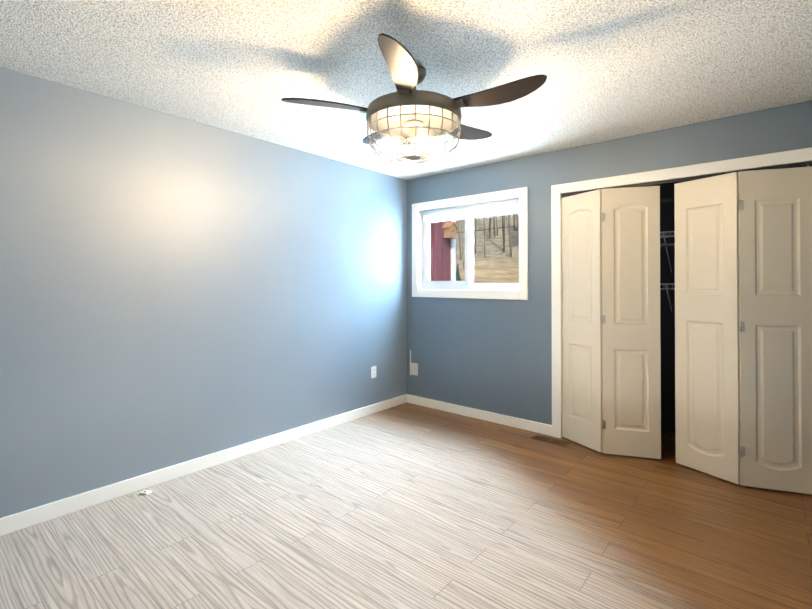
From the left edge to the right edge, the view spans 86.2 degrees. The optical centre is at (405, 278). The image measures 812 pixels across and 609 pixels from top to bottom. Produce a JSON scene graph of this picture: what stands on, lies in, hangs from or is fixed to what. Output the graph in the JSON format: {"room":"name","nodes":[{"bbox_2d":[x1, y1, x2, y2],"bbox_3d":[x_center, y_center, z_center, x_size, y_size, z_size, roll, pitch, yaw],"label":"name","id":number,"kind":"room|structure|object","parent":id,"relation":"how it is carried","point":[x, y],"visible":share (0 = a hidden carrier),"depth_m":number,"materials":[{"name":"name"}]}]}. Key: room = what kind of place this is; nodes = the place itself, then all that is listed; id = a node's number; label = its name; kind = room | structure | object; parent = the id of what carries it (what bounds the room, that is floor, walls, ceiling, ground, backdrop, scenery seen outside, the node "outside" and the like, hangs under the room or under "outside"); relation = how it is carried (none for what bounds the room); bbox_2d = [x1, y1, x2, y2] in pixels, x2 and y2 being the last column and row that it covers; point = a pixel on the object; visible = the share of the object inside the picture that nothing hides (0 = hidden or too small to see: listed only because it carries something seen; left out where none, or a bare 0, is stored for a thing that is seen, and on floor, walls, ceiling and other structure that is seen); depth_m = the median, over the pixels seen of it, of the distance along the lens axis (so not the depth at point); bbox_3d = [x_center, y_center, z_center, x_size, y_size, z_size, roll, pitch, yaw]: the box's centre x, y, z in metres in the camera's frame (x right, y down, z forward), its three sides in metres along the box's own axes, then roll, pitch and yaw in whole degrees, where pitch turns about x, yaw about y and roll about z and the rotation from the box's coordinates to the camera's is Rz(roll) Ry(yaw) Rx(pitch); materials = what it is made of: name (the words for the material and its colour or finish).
{"room":"empty bedroom","nodes":[
{"label":"empty bedroom","id":0,"kind":"room"},
{"bbox_2d":[0,67,406,517],"bbox_3d":[-1.334,0.122,3.296,0.140,2.440,4.280,0,-1,40],"label":"wall","id":1,"kind":"structure","parent":0,"point":[174,290],"depth_m":2.89,"materials":[{"name":"blue paint"}]},
{"bbox_2d":[0,394,407,535],"bbox_3d":[-1.274,1.296,3.235,0.017,0.090,4.000,0,-1,40],"label":"baseboard","id":2,"kind":"structure","parent":1,"relation":"attached to","point":[34,516],"depth_m":2.87,"materials":[{"name":"white paint"}]},
{"bbox_2d":[371,366,375,377],"bbox_3d":[-0.323,0.940,4.373,0.008,0.114,0.070,0,-1,40],"label":"electrical outlet plate","id":3,"kind":"object","parent":1,"relation":"attached to","point":[373,371],"visible":1,"depth_m":4.37,"materials":[{"name":"white plastic"}]},
{"bbox_2d":[0,402,811,608],"bbox_3d":[0.230,1.385,2.464,3.590,0.100,5.040,0,-1,40],"label":"floor","id":4,"kind":"structure","parent":0,"point":[407,505],"depth_m":2.26,"materials":[{"name":"laminate"}]},
{"bbox_2d":[139,490,151,494],"bbox_3d":[-1.622,1.327,2.705,0.060,0.020,0.040,0,0,15],"label":"cable plate","id":5,"kind":"object","parent":4,"relation":"on","point":[145,492],"visible":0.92,"depth_m":2.69,"materials":[{"name":"white plastic"}]},
{"bbox_2d":[531,434,570,446],"bbox_3d":[1.202,1.341,3.609,0.300,0.006,0.105,0,-1,40],"label":"floor vent","id":6,"kind":"object","parent":4,"relation":"in","point":[552,440],"visible":1,"depth_m":3.60,"materials":[{"name":"brown metal"}]},
{"bbox_2d":[0,0,811,179],"bbox_3d":[0.230,-1.165,2.484,3.590,0.120,5.040,0,-1,40],"label":"ceiling","id":7,"kind":"structure","parent":0,"point":[612,69],"depth_m":2.20,"materials":[{"name":"white paint"}]},
{"bbox_2d":[281,33,546,163],"bbox_3d":[0.087,-0.863,2.327,1.301,0.486,1.286,0,-1,40],"label":"ceiling fan","id":8,"kind":"object","parent":7,"relation":"hanging from","point":[406,112],"visible":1,"depth_m":2.16,"materials":[{"name":"brown wood"}]},
{"bbox_2d":[407,100,811,424],"bbox_3d":[1.319,0.125,3.764,3.310,2.440,0.142,0,-1,40],"label":"wall","id":9,"kind":"structure","parent":0,"point":[492,355],"depth_m":3.87,"materials":[{"name":"blue paint"}]},
{"bbox_2d":[418,197,518,290],"bbox_3d":[0.610,-0.311,4.331,1.200,0.878,0.085,0,-1,40],"label":"liner","id":10,"kind":"object","parent":9,"relation":"attached to","point":[419,252],"visible":0.31,"depth_m":4.68,"materials":[{"name":"white paint"}]},
{"bbox_2d":[412,187,527,299],"bbox_3d":[0.577,-0.311,4.292,1.330,1.008,0.018,0,-1,40],"label":"window trim","id":11,"kind":"structure","parent":9,"relation":"in","point":[522,195],"depth_m":4.14,"materials":[{"name":"white paint"}]},
{"bbox_2d":[419,199,518,222],"bbox_3d":[0.602,-0.668,4.325,1.168,0.130,0.051,0,-1,40],"label":"roller blind","id":12,"kind":"object","parent":11,"relation":"attached to","point":[483,210],"visible":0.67,"depth_m":4.29,"materials":[{"name":"white fabric"}]},
{"bbox_2d":[422,200,518,290],"bbox_3d":[0.644,-0.311,4.372,1.170,0.848,0.078,0,-1,40],"label":"window","id":13,"kind":"structure","parent":9,"relation":"in","point":[468,283],"depth_m":4.37,"materials":[{"name":"white plastic"}]},
{"bbox_2d":[408,394,551,435],"bbox_3d":[0.639,1.304,4.229,1.600,0.090,0.014,0,-1,40],"label":"baseboard","id":14,"kind":"structure","parent":9,"relation":"attached to","point":[533,426],"depth_m":4.13,"materials":[{"name":"white paint"}]},
{"bbox_2d":[561,189,602,452],"bbox_3d":[1.419,0.313,3.512,0.035,2.036,0.393,0,0,-26],"label":"closet door","id":15,"kind":"structure","parent":9,"relation":"in","point":[581,228],"depth_m":3.48,"materials":[{"name":"beige paint"}]},
{"bbox_2d":[601,186,660,458],"bbox_3d":[1.691,0.311,3.275,0.398,2.036,0.042,0,0,16],"label":"closet door","id":16,"kind":"structure","parent":9,"relation":"in","point":[631,373],"depth_m":3.26,"materials":[{"name":"beige paint"}]},
{"bbox_2d":[551,147,811,437],"bbox_3d":[1.961,0.301,3.222,1.600,2.080,0.140,0,-1,40],"label":"door frame","id":17,"kind":"structure","parent":9,"relation":"attached to","point":[791,165],"depth_m":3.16,"materials":[{"name":"white paint"}]},
{"bbox_2d":[674,170,739,484],"bbox_3d":[2.061,0.309,2.985,0.035,2.036,0.393,0,-1,-29],"label":"closet door","id":18,"kind":"structure","parent":9,"relation":"in","point":[707,419],"depth_m":2.96,"materials":[{"name":"beige paint"}]},
{"bbox_2d":[738,164,811,493],"bbox_3d":[2.339,0.307,2.743,0.399,2.036,0.042,0,0,19],"label":"closet door","id":19,"kind":"structure","parent":9,"relation":"in","point":[775,294],"depth_m":2.73,"materials":[{"name":"beige paint"}]},
{"bbox_2d":[655,166,810,432],"bbox_3d":[2.145,0.124,3.658,1.910,2.440,0.760,0,-1,40],"label":"wall","id":20,"kind":"structure","parent":0,"point":[667,319],"depth_m":3.83,"materials":[{"name":"grey paint"}]},
{"bbox_2d":[660,231,674,311],"bbox_3d":[2.207,-0.046,3.655,1.800,0.667,0.401,0,-1,40],"label":"wire closet shelf","id":21,"kind":"object","parent":20,"relation":"attached to","point":[666,245],"visible":0.06,"depth_m":3.56,"materials":[{"name":"white"}]},
{"label":"outside","id":22,"kind":"structure","parent":0,"visible":0},
{"bbox_2d":[456,213,518,282],"bbox_3d":[1.192,-5.731,41.118,95.000,16.341,45.000,0,-1,40],"label":"hill","id":23,"kind":"structure","parent":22,"point":[500,274],"depth_m":29.86,"materials":[{"name":"beige plant"}]},
{"bbox_2d":[456,213,518,280],"bbox_3d":[-3.994,-6.405,35.421,66.195,17.197,26.521,0,-1,40],"label":"trees","id":24,"kind":"object","parent":23,"relation":"on","point":[489,232],"depth_m":29.24,"materials":[{"name":"brown plant"}]},
{"bbox_3d":[-13.505,2.201,23.637,95.000,0.200,9.580,0,-1,40],"label":"terrain","id":25,"kind":"structure","parent":22,"visible":0},
{"bbox_2d":[430,220,458,280],"bbox_3d":[-3.494,-1.564,9.011,7.205,7.100,5.930,0,-1,40],"label":"barn","id":26,"kind":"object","parent":25,"relation":"on","point":[440,275],"depth_m":8.72,"materials":[{"name":"red wood"}]},
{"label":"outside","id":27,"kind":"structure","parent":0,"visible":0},
{"bbox_2d":[456,226,515,232],"bbox_3d":[-8.183,-1.940,26.101,60.001,0.504,0.024,0,-1,40],"label":"utility wires","id":28,"kind":"object","parent":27,"point":[491,228],"depth_m":16.43,"materials":[{"name":"black"}]}
]}

